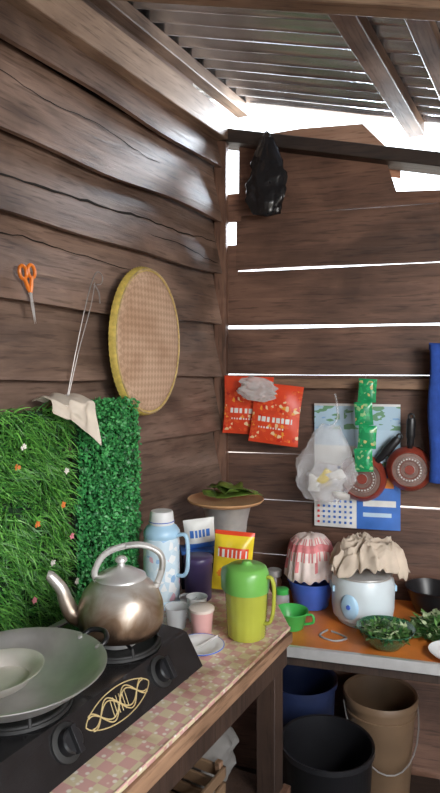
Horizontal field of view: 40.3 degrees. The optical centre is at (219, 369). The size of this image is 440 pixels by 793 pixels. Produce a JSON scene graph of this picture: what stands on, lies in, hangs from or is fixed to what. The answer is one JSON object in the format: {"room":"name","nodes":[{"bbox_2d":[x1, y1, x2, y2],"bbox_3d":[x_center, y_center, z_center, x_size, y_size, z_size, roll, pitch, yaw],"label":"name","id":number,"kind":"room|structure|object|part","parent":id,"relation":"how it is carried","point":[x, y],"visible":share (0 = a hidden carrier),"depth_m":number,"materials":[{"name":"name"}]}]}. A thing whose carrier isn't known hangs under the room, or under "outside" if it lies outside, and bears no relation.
{"room":"traditional dwelling","nodes":[
{"label":"traditional dwelling","id":0,"kind":"room"},
{"bbox_2d":[0,0,221,594],"bbox_3d":[-0.893,0.273,0.737,0.078,2.496,3.600,0,0,30],"label":"wall","id":1,"kind":"structure","parent":0,"point":[97,174],"depth_m":1.67,"materials":[{"name":"brown wood"}]},
{"bbox_2d":[17,263,36,323],"bbox_3d":[-0.453,-0.181,1.412,0.014,0.143,0.055,0,0,29],"label":"scissors","id":2,"kind":"object","parent":1,"relation":"attached to","point":[29,286],"visible":1,"depth_m":1.41,"materials":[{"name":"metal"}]},
{"bbox_2d":[67,271,102,395],"bbox_3d":[-0.352,-0.098,1.577,0.008,0.337,0.138,0,0,30],"label":"string","id":3,"kind":"object","parent":1,"relation":"attached to","point":[97,271],"visible":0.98,"depth_m":1.56,"materials":[{"name":"metal"}]},
{"bbox_2d":[32,393,101,445],"bbox_3d":[-0.380,0.124,1.475,0.108,0.136,0.156,0,0,30],"label":"cloth","id":4,"kind":"object","parent":3,"relation":"hanging from","point":[78,408],"visible":1,"depth_m":1.46,"materials":[{"name":"beige fabric"}]},
{"bbox_2d":[4,0,231,140],"bbox_3d":[-0.864,-0.981,0.720,0.055,0.249,3.600,0,0,30],"label":"wooden beam","id":5,"kind":"structure","parent":1,"relation":"attached to","point":[80,23],"depth_m":1.72,"materials":[{"name":"brown wood"}]},
{"bbox_3d":[-0.864,-0.981,0.720,0.055,0.249,3.600,0,0,30],"label":"wall plate","id":6,"kind":"part","parent":5,"relation":"part of","materials":[{"name":"brown wood"}]},
{"bbox_2d":[108,267,179,415],"bbox_3d":[-0.210,-0.085,1.774,0.036,0.441,0.349,0,0,27],"label":"basket","id":7,"kind":"object","parent":1,"relation":"hanging from","point":[144,332],"visible":0.97,"depth_m":1.73,"materials":[{"name":"beige wicker"}]},
{"bbox_2d":[89,0,248,117],"bbox_3d":[-0.817,-1.019,0.760,0.052,0.045,3.690,0,0,30],"label":"rafter","id":8,"kind":"object","parent":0,"point":[122,12],"depth_m":1.90,"materials":[{"name":"brown wood"}]},
{"bbox_2d":[214,141,227,489],"bbox_3d":[0.005,0.290,2.275,0.046,2.420,0.045,0,0,15],"label":"post","id":9,"kind":"object","parent":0,"point":[220,174],"depth_m":2.25,"materials":[{"name":"brown wood"}]},
{"bbox_2d":[234,765,256,774],"bbox_3d":[0.000,1.525,0.800,4.400,0.050,4.800,0,0,0],"label":"floor","id":10,"kind":"structure","parent":0,"point":[250,770],"depth_m":2.25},
{"bbox_2d":[50,584,291,792],"bbox_3d":[-0.279,1.074,1.211,0.508,0.852,1.830,0,0,30],"label":"kitchen table","id":11,"kind":"object","parent":10,"relation":"on","point":[153,754],"visible":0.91,"depth_m":1.23,"materials":[{"name":"brown wood"}]},
{"bbox_2d":[0,401,81,630],"bbox_3d":[-0.561,0.358,1.175,0.061,0.573,0.809,0,0,30],"label":"mat","id":12,"kind":"object","parent":11,"relation":"on","point":[35,501],"visible":0.91,"depth_m":1.41,"materials":[{"name":"plant"}]},
{"bbox_2d":[0,618,202,792],"bbox_3d":[-0.308,0.598,1.119,0.330,0.103,0.565,0,0,30],"label":"gas stove","id":13,"kind":"object","parent":11,"relation":"on","point":[38,753],"visible":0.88,"depth_m":1.03,"materials":[{"name":"black metal"}]},
{"bbox_2d":[0,626,108,722],"bbox_3d":[-0.342,0.516,1.008,0.300,0.061,0.300,0,0,0],"label":"wok","id":14,"kind":"object","parent":13,"relation":"on","point":[74,660],"visible":0.93,"depth_m":1.06,"materials":[{"name":"grey metal"}]},
{"bbox_2d":[0,648,44,697],"bbox_3d":[-0.380,0.518,1.014,0.159,0.032,0.160,0,0,-3],"label":"steel plate","id":15,"kind":"object","parent":14,"relation":"in","point":[18,666],"visible":1,"depth_m":1.05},
{"bbox_2d":[46,541,165,645],"bbox_3d":[-0.226,0.452,1.264,0.221,0.185,0.179,0,0,24],"label":"kettle","id":16,"kind":"object","parent":13,"relation":"on","point":[120,599],"visible":1,"depth_m":1.21,"materials":[{"name":"silver metal"}]},
{"bbox_2d":[72,396,142,603],"bbox_3d":[-0.289,0.350,1.640,0.076,0.561,0.264,0,0,30],"label":"panel","id":17,"kind":"object","parent":11,"relation":"on","point":[107,517],"visible":0.8,"depth_m":1.60,"materials":[{"name":"plant"}]},
{"bbox_2d":[143,508,189,610],"bbox_3d":[-0.151,0.519,1.670,0.126,0.261,0.111,0,0,-8],"label":"flask","id":18,"kind":"object","parent":11,"relation":"on","point":[161,531],"visible":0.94,"depth_m":1.63,"materials":[{"name":"blue plastic"}]},
{"bbox_2d":[180,545,213,588],"bbox_3d":[-0.070,0.594,1.817,0.104,0.112,0.079,0,0,-10],"label":"storage box","id":19,"kind":"object","parent":11,"relation":"on","point":[210,550],"visible":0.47,"depth_m":1.79,"materials":[{"name":"blue plastic"}]},
{"bbox_2d":[183,517,214,548],"bbox_3d":[-0.062,0.491,1.809,0.102,0.098,0.036,0,0,-9],"label":"packet","id":20,"kind":"object","parent":19,"relation":"on","point":[200,532],"visible":0.94,"depth_m":1.80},
{"bbox_2d":[186,592,207,621],"bbox_3d":[-0.060,0.619,1.560,0.056,0.062,0.056,0,0,0],"label":"tumbler","id":21,"kind":"object","parent":11,"relation":"on","point":[194,597],"visible":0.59,"depth_m":1.57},
{"bbox_2d":[169,757,225,792],"bbox_3d":[-0.128,0.972,1.304,0.180,0.155,0.260,0,0,30],"label":"crate","id":22,"kind":"object","parent":11,"relation":"on","point":[216,783],"visible":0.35,"depth_m":1.39,"materials":[{"name":"brown wood"}]},
{"bbox_2d":[177,726,238,792],"bbox_3d":[-0.050,0.955,1.525,0.174,0.190,0.194,0,0,30],"label":"cloth sack","id":23,"kind":"object","parent":22,"relation":"in","point":[223,747],"visible":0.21,"depth_m":1.48,"materials":[{"name":"white fabric"}]},
{"bbox_2d":[184,551,212,601],"bbox_3d":[-0.062,0.589,1.710,0.084,0.122,0.084,0,0,0],"label":"canister","id":24,"kind":"object","parent":11,"relation":"on","point":[198,578],"visible":0.74,"depth_m":1.68,"materials":[{"name":"plastic"}]},
{"bbox_2d":[189,602,214,633],"bbox_3d":[-0.045,0.615,1.475,0.063,0.070,0.063,0,0,0],"label":"cup","id":25,"kind":"object","parent":11,"relation":"on","point":[201,613],"visible":0.87,"depth_m":1.45,"materials":[{"name":"pink plastic"}]},
{"bbox_2d":[188,633,224,655],"bbox_3d":[-0.046,0.639,1.392,0.113,0.018,0.113,0,0,-20],"label":"plate","id":26,"kind":"object","parent":11,"relation":"on","point":[204,644],"visible":0.65,"depth_m":1.41,"materials":[{"name":"white ceramic"}]},
{"bbox_2d":[204,508,249,547],"bbox_3d":[0.022,0.536,1.920,0.162,0.227,0.162,0,0,0],"label":"pot","id":27,"kind":"object","parent":11,"relation":"on","point":[230,520],"visible":0.16,"depth_m":1.86,"materials":[{"name":"ceramic"}]},
{"bbox_2d":[187,492,263,509],"bbox_3d":[0.018,0.415,1.910,0.244,0.015,0.244,0,0,0],"label":"wooden tray","id":28,"kind":"object","parent":27,"relation":"on","point":[198,499],"visible":0.78,"depth_m":1.89,"materials":[{"name":"brown wood"}]},
{"bbox_2d":[202,481,261,498],"bbox_3d":[0.040,0.380,1.907,0.194,0.046,0.138,0,0,0],"label":"banana leaf","id":29,"kind":"object","parent":28,"relation":"on","point":[226,489],"visible":1,"depth_m":1.90,"materials":[{"name":"green plant"}]},
{"bbox_2d":[212,529,254,589],"bbox_3d":[0.036,0.543,1.705,0.127,0.172,0.044,0,0,3],"label":"snack packet","id":30,"kind":"object","parent":11,"relation":"on","point":[230,546],"visible":0.69,"depth_m":1.70,"materials":[{"name":"yellow plastic"}]},
{"bbox_2d":[221,559,275,642],"bbox_3d":[0.065,0.558,1.470,0.116,0.184,0.114,0,0,-16],"label":"water jug","id":31,"kind":"object","parent":11,"relation":"on","point":[245,583],"visible":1,"depth_m":1.43,"materials":[{"name":"yellow plastic"}]},
{"bbox_2d":[283,665,337,783],"bbox_3d":[0.270,1.260,2.000,0.240,0.480,0.240,0,0,0],"label":"bucket","id":32,"kind":"object","parent":10,"relation":"on","point":[306,690],"visible":0.41,"depth_m":2.02,"materials":[{"name":"plastic"}]},
{"bbox_2d":[283,714,374,792],"bbox_3d":[0.305,1.280,1.715,0.268,0.440,0.268,0,0,0],"label":"bucket","id":33,"kind":"object","parent":10,"relation":"on","point":[323,753],"visible":0.92,"depth_m":1.79,"materials":[{"name":"plastic"}]},
{"bbox_2d":[276,589,439,683],"bbox_3d":[0.871,1.149,1.785,1.550,0.703,0.460,0,0,15],"label":"countertop","id":34,"kind":"structure","parent":10,"relation":"on","point":[415,662],"depth_m":1.72,"materials":[{"name":"orange laminate"}]},
{"bbox_2d":[268,567,281,600],"bbox_3d":[0.190,0.748,2.100,0.056,0.103,0.056,0,0,0],"label":"spice jar","id":35,"kind":"object","parent":34,"relation":"on","point":[276,572],"visible":0.59,"depth_m":2.08,"materials":[{"name":"glass"}]},
{"bbox_2d":[276,586,288,595],"bbox_3d":[0.205,0.760,1.980,0.048,0.080,0.048,0,0,0],"label":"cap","id":36,"kind":"object","parent":34,"relation":"on","point":[280,590],"visible":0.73,"depth_m":1.97,"materials":[{"name":"green plastic"}]},
{"bbox_2d":[278,603,314,631],"bbox_3d":[0.223,0.772,1.865,0.107,0.055,0.106,0,0,-24],"label":"mug","id":37,"kind":"object","parent":34,"relation":"on","point":[295,615],"visible":0.81,"depth_m":1.85,"materials":[{"name":"plastic"}]},
{"bbox_2d":[287,578,330,610],"bbox_3d":[0.310,0.755,2.045,0.160,0.090,0.160,0,0,0],"label":"basin","id":38,"kind":"object","parent":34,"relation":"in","point":[316,596],"visible":0.63,"depth_m":1.99,"materials":[{"name":"plastic"}]},
{"bbox_2d":[284,532,332,584],"bbox_3d":[0.310,0.631,2.045,0.183,0.162,0.182,0,0,0],"label":"cloth","id":39,"kind":"object","parent":38,"relation":"on","point":[308,554],"visible":0.85,"depth_m":1.98,"materials":[{"name":"fabric"}]},
{"bbox_2d":[319,629,346,641],"bbox_3d":[0.338,0.796,1.794,0.080,0.006,0.062,0,0,44],"label":"power cable","id":40,"kind":"object","parent":34,"relation":"on","point":[326,630],"visible":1,"depth_m":1.79,"materials":[{"name":"white plastic"}]},
{"bbox_2d":[329,568,396,628],"bbox_3d":[0.458,0.712,1.925,0.204,0.176,0.200,0,0,0],"label":"rice cooker","id":41,"kind":"object","parent":34,"relation":"on","point":[358,596],"visible":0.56,"depth_m":1.84,"materials":[{"name":"metal"}]},
{"bbox_2d":[329,532,409,580],"bbox_3d":[0.472,0.588,1.914,0.251,0.132,0.223,0,0,0],"label":"crumpled cloth","id":42,"kind":"object","parent":41,"relation":"on","point":[359,551],"visible":1,"depth_m":1.86,"materials":[{"name":"beige fabric"}]},
{"bbox_2d":[354,615,415,651],"bbox_3d":[0.481,0.761,1.738,0.180,0.078,0.171,0,0,0],"label":"bowl","id":43,"kind":"object","parent":34,"relation":"on","point":[384,633],"visible":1,"depth_m":1.71,"materials":[{"name":"green glass"}]},
{"bbox_2d":[403,608,439,640],"bbox_3d":[0.659,0.753,1.817,0.238,0.081,0.188,0,0,0],"label":"pile","id":44,"kind":"object","parent":34,"relation":"on","point":[428,622],"visible":0.91,"depth_m":1.80,"materials":[{"name":"green plant"}]},
{"bbox_2d":[405,578,439,614],"bbox_3d":[0.700,0.758,1.985,0.170,0.084,0.170,0,0,0],"label":"bowl","id":45,"kind":"object","parent":34,"relation":"on","point":[424,593],"visible":0.88,"depth_m":1.98,"materials":[{"name":"metal"}]},
{"bbox_2d":[428,640,439,658],"bbox_3d":[0.650,0.790,1.665,0.136,0.020,0.136,0,0,0],"label":"dish","id":46,"kind":"object","parent":34,"relation":"on","point":[434,647],"visible":1,"depth_m":1.69,"materials":[{"name":"ceramic"}]},
{"bbox_2d":[410,775,439,792],"bbox_3d":[0.562,1.450,1.960,0.320,0.100,0.280,0,0,15],"label":"platform","id":47,"kind":"object","parent":10,"relation":"on","point":[418,784],"visible":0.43,"depth_m":2.02,"materials":[{"name":"brown wood"}]},
{"bbox_2d":[343,674,418,792],"bbox_3d":[0.530,1.231,1.983,0.246,0.338,0.246,0,0,0],"label":"bucket","id":48,"kind":"object","parent":47,"relation":"on","point":[387,708],"visible":0.84,"depth_m":1.90,"materials":[{"name":"plastic"}]},
{"bbox_2d":[118,0,439,20],"bbox_3d":[0.496,-0.778,1.293,2.098,0.031,0.051,13,3,15],"label":"trim purlin","id":49,"kind":"structure","parent":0,"point":[429,10],"depth_m":1.35,"materials":[{"name":"brown wood"}]},
{"bbox_2d":[128,1,439,123],"bbox_3d":[0.009,-0.854,0.391,2.324,0.562,4.597,0,0,30],"label":"ceiling","id":50,"kind":"structure","parent":0,"point":[298,60],"depth_m":1.86,"materials":[{"name":"metal"}]},
{"bbox_2d":[328,14,424,137],"bbox_3d":[-0.190,-0.875,0.590,0.061,0.045,3.690,0,0,30],"label":"rafter","id":51,"kind":"object","parent":50,"relation":"attached to","point":[360,36],"depth_m":1.71,"materials":[{"name":"brown wood"}]},
{"bbox_2d":[404,19,439,98],"bbox_3d":[-0.026,-0.838,0.546,0.052,0.045,3.690,0,0,30],"label":"rafter","id":52,"kind":"object","parent":50,"relation":"attached to","point":[425,34],"depth_m":1.51,"materials":[{"name":"brown wood"}]},
{"bbox_2d":[228,147,439,778],"bbox_3d":[1.025,0.322,2.029,2.080,2.357,0.027,0,0,15],"label":"wall","id":53,"kind":"structure","parent":0,"point":[335,212],"depth_m":2.19,"materials":[{"name":"brown wood"}]},
{"bbox_2d":[223,375,273,433],"bbox_3d":[0.103,0.129,2.198,0.192,0.218,0.028,0,0,20],"label":"packet","id":54,"kind":"object","parent":53,"relation":"hanging from","point":[239,390],"visible":0.66,"depth_m":2.20,"materials":[{"name":"red plastic"}]},
{"bbox_2d":[245,131,287,216],"bbox_3d":[0.166,-0.710,2.173,0.158,0.311,0.056,0,0,15],"label":"plastic bag","id":55,"kind":"object","parent":53,"relation":"hanging from","point":[265,187],"visible":1,"depth_m":2.15,"materials":[{"name":"black plastic"}]},
{"bbox_2d":[248,382,303,446],"bbox_3d":[0.200,0.158,2.145,0.201,0.233,0.029,0,0,20],"label":"packet","id":56,"kind":"object","parent":53,"relation":"hanging from","point":[276,407],"visible":1,"depth_m":2.14,"materials":[{"name":"red plastic"}]},
{"bbox_2d":[306,462,349,501],"bbox_3d":[0.367,0.270,2.072,0.213,0.376,0.094,0,0,14],"label":"plastic bag","id":57,"kind":"object","parent":53,"relation":"hanging from","point":[325,481],"visible":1,"depth_m":2.06,"materials":[{"name":"white plastic"}]},
{"bbox_2d":[219,128,439,175],"bbox_3d":[1.009,-0.665,2.028,2.110,0.499,0.100,0,0,15],"label":"lintel beam","id":58,"kind":"structure","parent":53,"relation":"attached to","point":[396,158],"depth_m":2.14,"materials":[{"name":"brown wood"}]},
{"bbox_2d":[274,124,400,178],"bbox_3d":[0.379,-0.809,2.266,0.580,0.218,0.009,0,0,15],"label":"plywood panel","id":59,"kind":"object","parent":53,"relation":"attached to","point":[357,133],"visible":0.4,"depth_m":2.24,"materials":[{"name":"brown wood"}]},
{"bbox_2d":[273,378,428,389],"bbox_3d":[1.024,0.049,1.998,2.065,0.040,0.036,0,0,15],"label":"wall rail","id":60,"kind":"object","parent":53,"relation":"attached to","point":[352,383],"depth_m":2.13,"materials":[{"name":"brown wood"}]},
{"bbox_2d":[314,403,399,530],"bbox_3d":[0.488,0.343,2.144,0.300,0.444,0.014,0,0,15],"label":"wall calendar","id":61,"kind":"object","parent":53,"relation":"attached to","point":[336,433],"visible":0.64,"depth_m":2.15,"materials":[{"name":"paper"}]},
{"bbox_2d":[354,375,376,471],"bbox_3d":[0.498,0.183,2.052,0.068,0.331,0.056,0,0,-27],"label":"strip","id":62,"kind":"object","parent":53,"relation":"hanging from","point":[366,393],"visible":1,"depth_m":2.05,"materials":[{"name":"green plastic"}]},
{"bbox_2d":[339,433,402,500],"bbox_3d":[0.524,0.341,2.097,0.222,0.246,0.034,0,0,15],"label":"frying pan","id":63,"kind":"object","parent":53,"relation":"attached to","point":[361,486],"visible":0.81,"depth_m":2.09,"materials":[{"name":"metal"}]},
{"bbox_2d":[386,413,429,490],"bbox_3d":[0.649,0.282,2.055,0.155,0.271,0.034,0,0,15],"label":"frying pan","id":64,"kind":"object","parent":53,"relation":"attached to","point":[407,467],"visible":1,"depth_m":2.04,"materials":[{"name":"metal"}]},
{"bbox_2d":[427,343,439,483],"bbox_3d":[0.816,0.151,1.982,0.250,0.487,0.052,0,0,15],"label":"hanging towel","id":65,"kind":"object","parent":53,"relation":"hanging from","point":[433,408],"visible":1,"depth_m":1.99,"materials":[{"name":"blue fabric"}]},
{"label":"outside","id":66,"kind":"structure","parent":0,"visible":0},
{"bbox_2d":[253,452,439,508],"bbox_3d":[0.000,1.586,0.000,50.000,0.068,50.000,0,0,0],"label":"ground","id":67,"kind":"structure","parent":66,"point":[253,452],"depth_m":6.77,"materials":[{"name":"soil"}]}
]}

